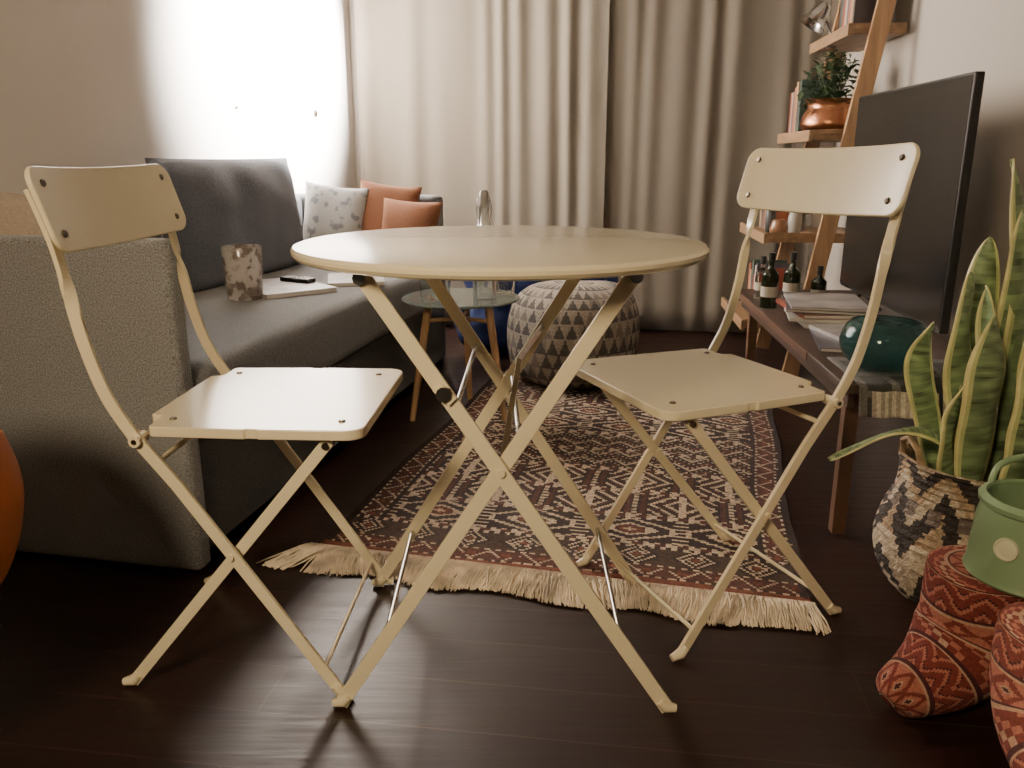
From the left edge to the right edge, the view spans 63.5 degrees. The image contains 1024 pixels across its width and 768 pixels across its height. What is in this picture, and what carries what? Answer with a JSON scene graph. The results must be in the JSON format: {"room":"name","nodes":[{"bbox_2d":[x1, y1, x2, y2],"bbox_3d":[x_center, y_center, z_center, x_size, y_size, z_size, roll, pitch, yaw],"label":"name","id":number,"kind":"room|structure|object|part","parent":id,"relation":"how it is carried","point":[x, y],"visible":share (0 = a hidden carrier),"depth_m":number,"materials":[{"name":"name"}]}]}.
{"room":"living room","nodes":[
{"label":"living room","id":0,"kind":"room"},
{"bbox_2d":[0,0,356,194],"bbox_3d":[-1.591,-0.715,1.050,0.100,2.500,6.558,4,16,13],"label":"wall","id":1,"kind":"structure","parent":0,"point":[84,83],"depth_m":2.77,"materials":[{"name":"paint"}]},
{"bbox_2d":[0,325,1009,767],"bbox_3d":[-0.350,0.481,1.531,4.500,0.060,6.700,0,15,0],"label":"floor","id":2,"kind":"structure","parent":0,"point":[475,678],"depth_m":1.41,"materials":[{"name":"brown wood"}]},
{"bbox_2d":[0,428,24,585],"bbox_3d":[-0.967,0.291,1.117,0.566,0.532,0.566,-5,16,-19],"label":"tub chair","id":3,"kind":"object","parent":2,"relation":"on","point":[12,494],"visible":1,"depth_m":1.16,"materials":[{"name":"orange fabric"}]},
{"bbox_2d":[23,164,402,695],"bbox_3d":[-0.438,0.054,1.406,0.456,0.826,0.420,1,15,2],"label":"folding chair","id":4,"kind":"object","parent":2,"relation":"on","point":[75,209],"visible":0.98,"depth_m":1.30,"materials":[{"name":"beige paint"}]},
{"bbox_3d":[-0.636,-0.287,1.321,0.026,0.123,0.420,-16,14,7],"label":"backrest","id":5,"kind":"part","parent":4,"relation":"part of","materials":[{"name":"beige paint"}]},
{"bbox_3d":[-0.447,0.287,1.297,0.361,0.433,0.008,1,15,2],"label":"leg","id":6,"kind":"part","parent":4,"relation":"part of","materials":[{"name":"beige paint"}]},
{"bbox_3d":[-0.450,0.020,1.587,0.402,0.793,0.019,1,15,2],"label":"leg","id":7,"kind":"part","parent":4,"relation":"part of","materials":[{"name":"beige paint"}]},
{"bbox_3d":[-0.383,0.026,1.396,0.346,0.016,0.372,1,15,2],"label":"seat","id":8,"kind":"part","parent":4,"relation":"part of","materials":[{"name":"beige paint"}]},
{"bbox_2d":[0,193,445,569],"bbox_3d":[-0.787,-0.214,2.642,0.740,0.686,2.000,3,16,11],"label":"sofa","id":9,"kind":"object","parent":2,"relation":"on","point":[90,494],"visible":0.62,"depth_m":1.71,"materials":[{"name":"grey fabric"}]},
{"bbox_2d":[0,192,42,235],"bbox_3d":[-1.109,-0.267,1.874,0.275,0.327,0.168,6,17,22],"label":"throw pillow","id":10,"kind":"object","parent":9,"relation":"on","point":[17,217],"visible":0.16,"depth_m":1.78,"materials":[{"name":"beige fabric"}]},
{"bbox_3d":[-0.993,0.038,1.723,0.720,0.686,0.050,3,16,11],"label":"arm","id":11,"kind":"part","parent":9,"relation":"part of"},
{"bbox_2d":[145,158,302,292],"bbox_3d":[-0.929,-0.557,2.812,0.158,0.407,0.880,3,16,11],"label":"cushion","id":12,"kind":"object","parent":9,"relation":"on","point":[223,202],"visible":0.74,"depth_m":2.66,"materials":[{"name":"grey fabric"}]},
{"bbox_3d":[-1.101,-0.232,2.661,0.115,0.660,1.822,3,16,11],"label":"backrest","id":13,"kind":"part","parent":9,"relation":"part of","materials":[{"name":"grey fabric"}]},
{"bbox_2d":[220,244,262,300],"bbox_3d":[-0.778,-0.323,2.399,0.114,0.152,0.114,0,15,0],"label":"candle holder","id":14,"kind":"object","parent":9,"relation":"on","point":[242,263],"visible":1,"depth_m":2.36,"materials":[{"name":"beige glass"}]},
{"bbox_2d":[225,278,337,299],"bbox_3d":[-0.722,-0.302,2.583,0.230,0.014,0.310,-12,20,-38],"label":"magazine","id":15,"kind":"object","parent":9,"relation":"on","point":[273,288],"visible":0.66,"depth_m":2.51,"materials":[{"name":"white paper"}]},
{"bbox_2d":[280,275,314,282],"bbox_3d":[-0.686,-0.336,2.651,0.120,0.016,0.040,9,18,29],"label":"remote control","id":16,"kind":"object","parent":15,"relation":"on","point":[298,279],"visible":1,"depth_m":2.63,"materials":[{"name":"black plastic"}]},
{"bbox_2d":[183,264,423,387],"bbox_3d":[-0.746,-0.208,2.590,0.640,0.170,1.811,3,16,11],"label":"seat cushion","id":17,"kind":"object","parent":9,"relation":"on","point":[333,329],"depth_m":2.22,"materials":[{"name":"grey fabric"}]},
{"bbox_2d":[303,181,368,239],"bbox_3d":[-0.705,-0.634,3.279,0.283,0.326,0.134,2,15,6],"label":"throw pillow","id":18,"kind":"object","parent":9,"relation":"on","point":[329,210],"visible":0.6,"depth_m":3.24,"materials":[{"name":"fabric"}]},
{"bbox_2d":[328,273,384,286],"bbox_3d":[-0.521,-0.349,2.760,0.180,0.012,0.240,-3,16,-12],"label":"magazine","id":19,"kind":"object","parent":9,"relation":"on","point":[334,279],"visible":0.57,"depth_m":2.69,"materials":[{"name":"white paper"}]},
{"bbox_3d":[-0.629,-0.456,3.529,0.680,0.686,0.135,3,16,11],"label":"arm","id":20,"kind":"part","parent":9,"relation":"part of","materials":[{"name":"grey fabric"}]},
{"bbox_2d":[360,179,421,230],"bbox_3d":[-0.503,-0.641,3.293,0.288,0.336,0.128,1,15,4],"label":"throw pillow","id":21,"kind":"object","parent":9,"relation":"on","point":[373,212],"visible":0.31,"depth_m":3.27,"materials":[{"name":"orange fabric"}]},
{"bbox_2d":[382,197,441,228],"bbox_3d":[-0.398,-0.583,3.189,0.257,0.260,0.118,7,17,23],"label":"throw pillow","id":22,"kind":"object","parent":9,"relation":"on","point":[396,213],"visible":0.44,"depth_m":3.15,"materials":[{"name":"orange fabric"}]},
{"bbox_2d":[290,225,709,712],"bbox_3d":[-0.018,0.117,1.399,0.643,0.711,0.643,0,15,0],"label":"folding table","id":23,"kind":"object","parent":2,"relation":"on","point":[433,255],"visible":0.97,"depth_m":1.23,"materials":[{"name":"beige paint"}]},
{"bbox_3d":[-0.197,0.343,1.461,0.008,0.008,0.382,0,15,0],"label":"cross rod","id":24,"kind":"part","parent":23,"relation":"part of","materials":[{"name":"metal"}]},
{"bbox_3d":[-0.073,-0.019,1.362,0.008,0.008,0.408,0,15,2],"label":"cross rod","id":25,"kind":"part","parent":23,"relation":"part of","materials":[{"name":"metal"}]},
{"bbox_3d":[-0.059,0.075,1.586,0.440,0.693,0.008,0,15,0],"label":"leg","id":26,"kind":"part","parent":23,"relation":"part of","materials":[{"name":"beige paint"}]},
{"bbox_3d":[-0.051,0.176,1.218,0.457,0.693,0.008,0,15,0],"label":"leg","id":27,"kind":"part","parent":23,"relation":"part of","materials":[{"name":"beige paint"}]},
{"bbox_3d":[0.019,0.179,1.205,0.467,0.693,0.008,0,15,0],"label":"leg","id":28,"kind":"part","parent":23,"relation":"part of","materials":[{"name":"beige paint"}]},
{"bbox_3d":[0.005,0.034,1.377,0.008,0.008,0.382,0,15,-2],"label":"cross rod","id":29,"kind":"part","parent":23,"relation":"part of","materials":[{"name":"metal"}]},
{"bbox_3d":[0.028,0.072,1.599,0.450,0.693,0.008,0,15,0],"label":"leg","id":30,"kind":"part","parent":23,"relation":"part of","materials":[{"name":"beige paint"}]},
{"bbox_3d":[0.169,0.343,1.461,0.008,0.008,0.408,0,15,0],"label":"cross rod","id":31,"kind":"part","parent":23,"relation":"part of","materials":[{"name":"metal"}]},
{"bbox_2d":[453,277,618,355],"bbox_3d":[0.109,-0.395,3.667,0.751,0.508,0.371,1,15,2],"label":"beanbag","id":32,"kind":"object","parent":2,"relation":"on","point":[501,314],"visible":0.04,"depth_m":3.55,"materials":[{"name":"blue fabric"}]},
{"bbox_2d":[256,370,830,635],"bbox_3d":[0.225,0.190,2.432,1.158,0.026,1.757,4,16,13],"label":"rug","id":33,"kind":"object","parent":2,"relation":"on","point":[666,542],"visible":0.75,"depth_m":1.97,"materials":[{"name":"fabric"}]},
{"bbox_2d":[401,288,519,421],"bbox_3d":[-0.167,-0.091,2.754,0.386,0.402,0.386,0,15,0],"label":"side table","id":34,"kind":"object","parent":33,"relation":"on","point":[463,297],"visible":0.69,"depth_m":2.67,"materials":[{"name":"brown wood"}]},
{"bbox_3d":[-0.296,-0.072,2.698,0.091,0.395,0.027,-6,16,-21],"label":"leg","id":35,"kind":"part","parent":34,"relation":"part of","materials":[{"name":"brown wood"}]},
{"bbox_2d":[419,279,438,300],"bbox_3d":[-0.260,-0.305,2.633,0.070,0.075,0.070,0,15,0],"label":"drinking glass","id":36,"kind":"object","parent":34,"relation":"on","point":[427,294],"visible":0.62,"depth_m":2.61,"materials":[{"name":"clear glass"}]},
{"bbox_2d":[441,280,450,292],"bbox_3d":[-0.235,-0.337,2.759,0.066,0.070,0.066,0,15,0],"label":"drinking glass","id":37,"kind":"object","parent":34,"relation":"on","point":[447,283],"visible":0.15,"depth_m":2.74,"materials":[{"name":"clear glass"}]},
{"bbox_3d":[-0.156,-0.125,2.891,0.029,0.395,0.091,0,15,0],"label":"leg","id":38,"kind":"part","parent":34,"relation":"part of","materials":[{"name":"brown wood"}]},
{"bbox_2d":[473,190,496,298],"bbox_3d":[-0.088,-0.443,2.637,0.077,0.338,0.077,0,15,0],"label":"glass bottle","id":39,"kind":"object","parent":34,"relation":"on","point":[481,289],"visible":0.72,"depth_m":2.63,"materials":[{"name":"glass"}]},
{"bbox_3d":[-0.051,-0.066,2.676,0.090,0.395,0.028,11,19,34],"label":"leg","id":40,"kind":"part","parent":34,"relation":"part of","materials":[{"name":"brown wood"}]},
{"bbox_2d":[497,281,514,294],"bbox_3d":[-0.020,-0.337,2.738,0.066,0.080,0.066,0,15,0],"label":"drinking glass","id":41,"kind":"object","parent":34,"relation":"on","point":[503,287],"visible":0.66,"depth_m":2.72,"materials":[{"name":"clear glass"}]},
{"bbox_2d":[507,280,639,388],"bbox_3d":[0.233,-0.205,3.179,0.506,0.381,0.506,0,15,0],"label":"pouf","id":42,"kind":"object","parent":33,"relation":"on","point":[621,338],"visible":0.55,"depth_m":2.99,"materials":[{"name":"fabric"}]},
{"bbox_2d":[575,142,919,661],"bbox_3d":[0.382,-0.001,1.544,0.456,0.860,0.427,-6,16,-21],"label":"folding chair","id":43,"kind":"object","parent":33,"relation":"on","point":[688,386],"visible":0.99,"depth_m":1.47,"materials":[{"name":"beige paint"}]},
{"bbox_3d":[0.321,0.163,1.750,0.361,0.433,0.008,-6,16,-21],"label":"leg","id":44,"kind":"part","parent":43,"relation":"part of","materials":[{"name":"beige paint"}]},
{"bbox_3d":[0.332,-0.033,1.719,0.403,0.825,0.019,-6,16,-21],"label":"leg","id":45,"kind":"part","parent":43,"relation":"part of","materials":[{"name":"beige paint"}]},
{"bbox_3d":[0.331,-0.009,1.521,0.346,0.016,0.372,-6,16,-21],"label":"seat","id":46,"kind":"part","parent":43,"relation":"part of","materials":[{"name":"beige paint"}]},
{"bbox_3d":[0.446,0.245,1.452,0.361,0.433,0.008,-6,16,-21],"label":"leg","id":47,"kind":"part","parent":43,"relation":"part of","materials":[{"name":"beige paint"}]},
{"bbox_3d":[0.469,0.057,1.392,0.403,0.825,0.019,-6,16,-21],"label":"leg","id":48,"kind":"part","parent":43,"relation":"part of","materials":[{"name":"beige paint"}]},
{"bbox_3d":[0.566,-0.375,1.519,0.026,0.123,0.426,12,9,-25],"label":"backrest","id":49,"kind":"part","parent":43,"relation":"part of","materials":[{"name":"beige paint"}]},
{"bbox_2d":[721,0,906,376],"bbox_3d":[1.159,-0.918,3.267,0.496,1.726,0.582,2,15,6],"label":"ladder shelf","id":50,"kind":"object","parent":2,"relation":"on","point":[871,38],"visible":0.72,"depth_m":3.07,"materials":[{"name":"brown wood"}]},
{"bbox_2d":[748,263,751,288],"bbox_3d":[1.056,-0.407,3.464,0.132,0.195,0.027,2,15,6],"label":"book","id":51,"kind":"object","parent":50,"relation":"on","point":[750,264],"visible":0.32,"depth_m":3.46,"materials":[{"name":"paper"}]},
{"bbox_2d":[751,259,787,288],"bbox_3d":[1.048,-0.398,3.388,0.132,0.218,0.024,2,15,6],"label":"book","id":52,"kind":"object","parent":50,"relation":"on","point":[755,261],"visible":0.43,"depth_m":3.35,"materials":[{"name":"paper"}]},
{"bbox_2d":[765,210,775,232],"bbox_3d":[1.034,-0.662,3.309,0.044,0.113,0.044,0,15,0],"label":"ceramic jar","id":53,"kind":"object","parent":50,"relation":"on","point":[770,215],"visible":0.4,"depth_m":3.29,"materials":[{"name":"ceramic"}]},
{"bbox_2d":[756,263,789,271],"bbox_3d":[1.040,-0.375,3.314,0.132,0.213,0.024,2,15,6],"label":"book","id":54,"kind":"object","parent":50,"relation":"on","point":[758,265],"visible":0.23,"depth_m":3.28,"materials":[{"name":"paper"}]},
{"bbox_2d":[766,268,786,288],"bbox_3d":[1.029,-0.343,3.209,0.132,0.207,0.021,2,15,6],"label":"book","id":55,"kind":"object","parent":50,"relation":"on","point":[780,270],"visible":0.05,"depth_m":3.18,"materials":[{"name":"paper"}]},
{"bbox_2d":[769,219,787,232],"bbox_3d":[1.031,-0.605,3.199,0.070,0.059,0.070,0,15,0],"label":"ceramic jar","id":56,"kind":"object","parent":50,"relation":"on","point":[777,225],"visible":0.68,"depth_m":3.17,"materials":[{"name":"ceramic"}]},
{"bbox_2d":[776,211,788,220],"bbox_3d":[1.118,-0.716,3.391,0.132,0.170,0.024,2,15,6],"label":"book","id":57,"kind":"object","parent":50,"relation":"on","point":[779,215],"visible":0.04,"depth_m":3.39,"materials":[{"name":"paper"}]},
{"bbox_2d":[788,93,791,132],"bbox_3d":[1.225,-1.119,3.448,0.132,0.177,0.025,2,15,6],"label":"book","id":58,"kind":"object","parent":50,"relation":"on","point":[791,93],"visible":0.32,"depth_m":3.45,"materials":[{"name":"paper"}]},
{"bbox_2d":[789,93,793,132],"bbox_3d":[1.223,-1.112,3.426,0.132,0.176,0.020,2,15,6],"label":"book","id":59,"kind":"object","parent":50,"relation":"on","point":[792,93],"visible":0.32,"depth_m":3.43,"materials":[{"name":"paper"}]},
{"bbox_2d":[790,92,794,131],"bbox_3d":[1.220,-1.108,3.403,0.132,0.180,0.024,2,15,6],"label":"book","id":60,"kind":"object","parent":50,"relation":"on","point":[794,92],"visible":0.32,"depth_m":3.41,"materials":[{"name":"paper"}]},
{"bbox_2d":[787,212,801,232],"bbox_3d":[1.121,-0.648,3.282,0.056,0.101,0.056,0,15,0],"label":"ceramic jar","id":61,"kind":"object","parent":50,"relation":"on","point":[794,221],"visible":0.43,"depth_m":3.26,"materials":[{"name":"ceramic"}]},
{"bbox_2d":[792,87,796,131],"bbox_3d":[1.218,-1.107,3.375,0.132,0.194,0.030,2,15,6],"label":"book","id":62,"kind":"object","parent":50,"relation":"on","point":[796,87],"visible":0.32,"depth_m":3.38,"materials":[{"name":"paper"}]},
{"bbox_2d":[793,82,800,131],"bbox_3d":[1.214,-1.108,3.345,0.132,0.212,0.027,2,15,6],"label":"book","id":63,"kind":"object","parent":50,"relation":"on","point":[798,83],"visible":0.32,"depth_m":3.34,"materials":[{"name":"paper"}]},
{"bbox_2d":[795,90,799,131],"bbox_3d":[1.211,-1.085,3.322,0.132,0.178,0.028,2,15,6],"label":"book","id":64,"kind":"object","parent":50,"relation":"on","point":[799,90],"visible":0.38,"depth_m":3.33,"materials":[{"name":"paper"}]},
{"bbox_3d":[1.271,-0.989,3.527,0.329,1.726,0.022,2,15,6],"label":"rail","id":65,"kind":"part","parent":50,"relation":"part of","materials":[{"name":"brown wood"}]},
{"bbox_3d":[1.162,-0.554,3.092,0.425,0.018,0.010,2,15,6],"label":"shelf","id":66,"kind":"part","parent":50,"relation":"part of","materials":[{"name":"brown wood"}]},
{"bbox_2d":[796,79,836,131],"bbox_3d":[1.208,-1.095,3.289,0.132,0.215,0.027,2,15,6],"label":"book","id":67,"kind":"object","parent":50,"relation":"on","point":[801,110],"visible":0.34,"depth_m":3.27,"materials":[{"name":"paper"}]},
{"bbox_2d":[799,1,836,48],"bbox_3d":[1.176,-1.373,3.166,0.152,0.164,0.114,0,15,0],"label":"lamp","id":68,"kind":"object","parent":50,"relation":"on","point":[815,19],"visible":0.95,"depth_m":3.14,"materials":[{"name":"metal"}]},
{"bbox_3d":[1.171,-1.409,3.156,0.114,0.088,0.114,34,13,-9],"label":"lamp shade","id":69,"kind":"part","parent":68,"relation":"part of","materials":[{"name":"metal"}]},
{"bbox_3d":[1.207,-1.379,3.182,0.057,0.070,0.012,-3,16,-11],"label":"arm","id":70,"kind":"part","parent":68,"relation":"part of","materials":[{"name":"metal"}]},
{"bbox_2d":[800,97,851,130],"bbox_3d":[1.200,-1.005,3.124,0.214,0.131,0.214,-15,21,-42],"label":"copper pot","id":71,"kind":"object","parent":50,"relation":"on","point":[822,116],"visible":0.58,"depth_m":3.04,"materials":[{"name":"orange metal"}]},
{"bbox_2d":[797,49,859,116],"bbox_3d":[1.204,-1.120,3.108,0.259,0.248,0.267,-5,16,-19],"label":"leafy plant","id":72,"kind":"object","parent":71,"relation":"in","point":[838,63],"visible":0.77,"depth_m":3.07,"materials":[{"name":"green plant"}]},
{"bbox_3d":[1.226,-0.909,2.987,0.295,0.018,0.010,2,15,6],"label":"shelf","id":73,"kind":"part","parent":50,"relation":"part of","materials":[{"name":"brown wood"}]},
{"bbox_3d":[1.212,-0.842,2.990,0.329,1.726,0.022,2,15,6],"label":"rail","id":74,"kind":"part","parent":50,"relation":"part of","materials":[{"name":"brown wood"}]},
{"bbox_2d":[838,0,842,28],"bbox_3d":[1.291,-1.380,3.081,0.132,0.166,0.021,2,15,6],"label":"book","id":75,"kind":"object","parent":50,"relation":"on","point":[841,0],"visible":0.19,"depth_m":3.09,"materials":[{"name":"paper"}]},
{"bbox_2d":[840,0,843,27],"bbox_3d":[1.288,-1.396,3.053,0.132,0.211,0.023,2,15,6],"label":"book","id":76,"kind":"object","parent":50,"relation":"on","point":[843,0],"visible":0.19,"depth_m":3.06,"materials":[{"name":"paper"}]},
{"bbox_2d":[842,0,845,26],"bbox_3d":[1.286,-1.367,3.034,0.132,0.165,0.028,2,15,6],"label":"book","id":77,"kind":"object","parent":50,"relation":"on","point":[844,8],"visible":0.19,"depth_m":3.04,"materials":[{"name":"paper"}]},
{"bbox_2d":[844,0,847,25],"bbox_3d":[1.283,-1.369,3.005,0.132,0.185,0.026,2,15,6],"label":"book","id":78,"kind":"object","parent":50,"relation":"on","point":[846,0],"visible":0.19,"depth_m":3.02,"materials":[{"name":"paper"}]},
{"bbox_2d":[846,0,849,24],"bbox_3d":[1.280,-1.379,2.976,0.132,0.219,0.022,2,15,6],"label":"book","id":79,"kind":"object","parent":50,"relation":"on","point":[848,0],"visible":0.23,"depth_m":2.99,"materials":[{"name":"paper"}]},
{"bbox_2d":[848,0,851,22],"bbox_3d":[1.278,-1.369,2.956,0.132,0.210,0.021,2,15,6],"label":"book","id":80,"kind":"object","parent":50,"relation":"on","point":[850,0],"visible":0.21,"depth_m":2.97,"materials":[{"name":"paper"}]},
{"bbox_2d":[849,0,853,22],"bbox_3d":[1.275,-1.353,2.933,0.132,0.192,0.030,2,15,6],"label":"book","id":81,"kind":"object","parent":50,"relation":"on","point":[852,2],"visible":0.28,"depth_m":2.95,"materials":[{"name":"paper"}]},
{"bbox_2d":[852,0,892,22],"bbox_3d":[1.272,-1.360,2.904,0.132,0.220,0.021,2,15,6],"label":"book","id":82,"kind":"object","parent":50,"relation":"on","point":[863,10],"visible":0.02,"depth_m":2.91,"materials":[{"name":"paper"}]},
{"bbox_3d":[1.276,-1.251,2.889,0.195,0.018,0.010,2,15,6],"label":"shelf","id":83,"kind":"part","parent":50,"relation":"part of","materials":[{"name":"brown wood"}]},
{"bbox_2d":[739,289,950,533],"bbox_3d":[0.970,0.016,2.398,0.443,0.380,1.320,1,15,5],"label":"bench","id":84,"kind":"object","parent":2,"relation":"on","point":[798,340],"visible":0.36,"depth_m":2.01,"materials":[{"name":"brown wood"}]},
{"bbox_3d":[0.851,-0.125,2.953,0.030,0.358,0.030,1,15,5],"label":"leg","id":85,"kind":"part","parent":84,"relation":"part of","materials":[{"name":"brown wood"}]},
{"bbox_2d":[754,256,766,298],"bbox_3d":[0.836,-0.356,2.766,0.045,0.142,0.045,0,15,0],"label":"bottle","id":86,"kind":"object","parent":84,"relation":"on","point":[758,277],"visible":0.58,"depth_m":2.75,"materials":[{"name":"clear glass"}]},
{"bbox_2d":[759,252,778,308],"bbox_3d":[0.811,-0.326,2.599,0.054,0.172,0.054,0,15,0],"label":"bottle","id":87,"kind":"object","parent":84,"relation":"on","point":[770,276],"visible":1,"depth_m":2.58,"materials":[{"name":"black glass"}]},
{"bbox_2d":[782,252,800,297],"bbox_3d":[0.916,-0.351,2.708,0.054,0.162,0.054,0,15,0],"label":"bottle","id":88,"kind":"object","parent":84,"relation":"on","point":[792,274],"visible":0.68,"depth_m":2.69,"materials":[{"name":"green glass"}]},
{"bbox_2d":[784,308,839,328],"bbox_3d":[0.932,-0.195,2.419,0.210,0.014,0.280,2,15,6],"label":"magazine","id":89,"kind":"object","parent":84,"relation":"on","point":[804,324],"visible":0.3,"depth_m":2.30,"materials":[{"name":"white paper"}]},
{"bbox_2d":[785,308,849,323],"bbox_3d":[0.914,-0.210,2.428,0.210,0.010,0.280,4,16,14],"label":"magazine","id":90,"kind":"object","parent":89,"relation":"on","point":[791,316],"visible":0.27,"depth_m":2.31,"materials":[{"name":"white paper"}]},
{"bbox_2d":[776,298,878,318],"bbox_3d":[0.918,-0.222,2.428,0.210,0.012,0.280,0,15,2],"label":"magazine","id":91,"kind":"object","parent":90,"relation":"on","point":[781,301],"visible":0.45,"depth_m":2.30,"materials":[{"name":"white paper"}]},
{"bbox_2d":[786,300,865,315],"bbox_3d":[0.915,-0.234,2.432,0.210,0.009,0.280,5,16,17],"label":"magazine","id":92,"kind":"object","parent":91,"relation":"on","point":[788,308],"visible":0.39,"depth_m":2.31,"materials":[{"name":"white paper"}]},
{"bbox_2d":[783,292,867,311],"bbox_3d":[0.918,-0.242,2.428,0.210,0.008,0.280,3,16,12],"label":"magazine","id":93,"kind":"object","parent":92,"relation":"on","point":[796,300],"visible":0.89,"depth_m":2.39,"materials":[{"name":"white paper"}]},
{"bbox_2d":[810,265,826,292],"bbox_3d":[0.993,-0.322,2.678,0.050,0.122,0.050,0,15,0],"label":"bottle","id":94,"kind":"object","parent":84,"relation":"on","point":[818,284],"visible":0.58,"depth_m":2.66,"materials":[{"name":"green glass"}]},
{"bbox_2d":[810,329,841,352],"bbox_3d":[0.881,-0.111,2.121,0.200,0.010,0.270,4,16,14],"label":"magazine","id":95,"kind":"object","parent":84,"relation":"on","point":[824,343],"visible":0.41,"depth_m":2.08,"materials":[{"name":"white paper"}]},
{"bbox_2d":[809,324,844,339],"bbox_3d":[0.894,-0.132,2.156,0.150,0.010,0.210,-2,15,-8],"label":"magazine","id":96,"kind":"object","parent":95,"relation":"on","point":[831,330],"visible":0.38,"depth_m":2.19,"materials":[{"name":"white paper"}]},
{"bbox_3d":[0.753,0.170,1.877,0.030,0.358,0.030,1,15,5],"label":"leg","id":97,"kind":"part","parent":84,"relation":"part of","materials":[{"name":"brown wood"}]},
{"bbox_2d":[827,357,945,418],"bbox_3d":[0.898,0.007,1.824,0.332,0.066,0.270,1,15,5],"label":"table runner","id":98,"kind":"object","parent":84,"relation":"on","point":[881,394],"visible":0.35,"depth_m":1.72,"materials":[{"name":"fabric"}]},
{"bbox_2d":[839,315,925,371],"bbox_3d":[0.821,-0.088,1.831,0.184,0.107,0.184,0,15,0],"label":"glass bowl","id":99,"kind":"object","parent":98,"relation":"on","point":[891,338],"visible":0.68,"depth_m":1.76,"materials":[{"name":"green glass"}]},
{"bbox_2d":[840,71,984,333],"bbox_3d":[1.050,-0.477,2.262,0.126,0.635,0.800,1,15,5],"label":"television","id":100,"kind":"object","parent":84,"relation":"on","point":[941,116],"visible":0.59,"depth_m":2.05,"materials":[{"name":"black plastic"}]},
{"bbox_2d":[872,435,999,604],"bbox_3d":[0.886,0.258,1.589,0.346,0.341,0.350,7,17,23],"label":"woven basket","id":101,"kind":"object","parent":2,"relation":"on","point":[925,509],"visible":0.42,"depth_m":1.52,"materials":[{"name":"wicker"}]},
{"bbox_3d":[0.750,0.126,1.553,0.026,0.068,0.092,0,15,0],"label":"handle","id":102,"kind":"part","parent":101,"relation":"part of","materials":[{"name":"wicker"}]},
{"bbox_2d":[828,158,1023,481],"bbox_3d":[0.790,-0.084,1.525,0.410,0.640,0.216,1,15,5],"label":"snake plant","id":103,"kind":"object","parent":101,"relation":"in","point":[981,425],"visible":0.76,"depth_m":1.49,"materials":[{"name":"green plant"}]},
{"bbox_2d":[876,545,1023,717],"bbox_3d":[0.686,0.394,1.291,0.255,0.230,0.164,-5,16,-19],"label":"boot","id":104,"kind":"object","parent":2,"relation":"on","point":[941,665],"visible":0.64,"depth_m":1.24,"materials":[{"name":"fabric"}]},
{"bbox_2d":[962,454,1023,597],"bbox_3d":[0.834,0.202,1.222,0.293,0.175,0.177,0,15,0],"label":"watering can","id":105,"kind":"object","parent":104,"relation":"on","point":[994,553],"visible":1,"depth_m":1.21,"materials":[{"name":"green metal"}]},
{"bbox_3d":[0.791,0.136,1.268,0.119,0.053,0.036,4,16,13],"label":"handle","id":106,"kind":"part","parent":105,"relation":"part of","materials":[{"name":"green ceramic"}]},
{"bbox_2d":[989,602,1023,767],"bbox_3d":[0.733,0.448,1.092,0.161,0.230,0.248,3,16,12],"label":"boot","id":107,"kind":"object","parent":2,"relation":"on","point":[1006,666],"visible":1,"depth_m":1.11,"materials":[{"name":"fabric"}]},
{"bbox_2d":[348,0,842,330],"bbox_3d":[0.368,-1.508,3.951,2.552,2.500,0.100,2,15,9],"label":"wall","id":108,"kind":"structure","parent":0,"point":[816,218],"depth_m":4.06,"materials":[{"name":"paint"}]},
{"bbox_3d":[0.327,-2.557,3.504,2.149,0.023,0.364,0,15,0],"label":"curtain rod","id":109,"kind":"object","parent":108,"relation":"attached to","visible":0},
{"bbox_2d":[354,0,609,324],"bbox_3d":[-0.152,-1.428,3.894,1.200,2.345,0.030,2,15,9],"label":"curtain","id":110,"kind":"object","parent":109,"relation":"hanging from","point":[458,99],"visible":0.59,"depth_m":3.92,"materials":[{"name":"fabric"}]},
{"bbox_2d":[604,0,831,332],"bbox_3d":[0.905,-1.391,3.762,0.991,2.345,0.031,3,16,9],"label":"curtain","id":111,"kind":"object","parent":109,"relation":"hanging from","point":[696,87],"visible":0.65,"depth_m":3.82,"materials":[{"name":"beige fabric"}]},
{"bbox_2d":[824,0,1023,333],"bbox_3d":[1.230,-0.673,0.899,0.100,2.500,6.134,2,15,6],"label":"wall","id":112,"kind":"structure","parent":0,"point":[942,39],"depth_m":2.36,"materials":[{"name":"grey paint"}]}
]}

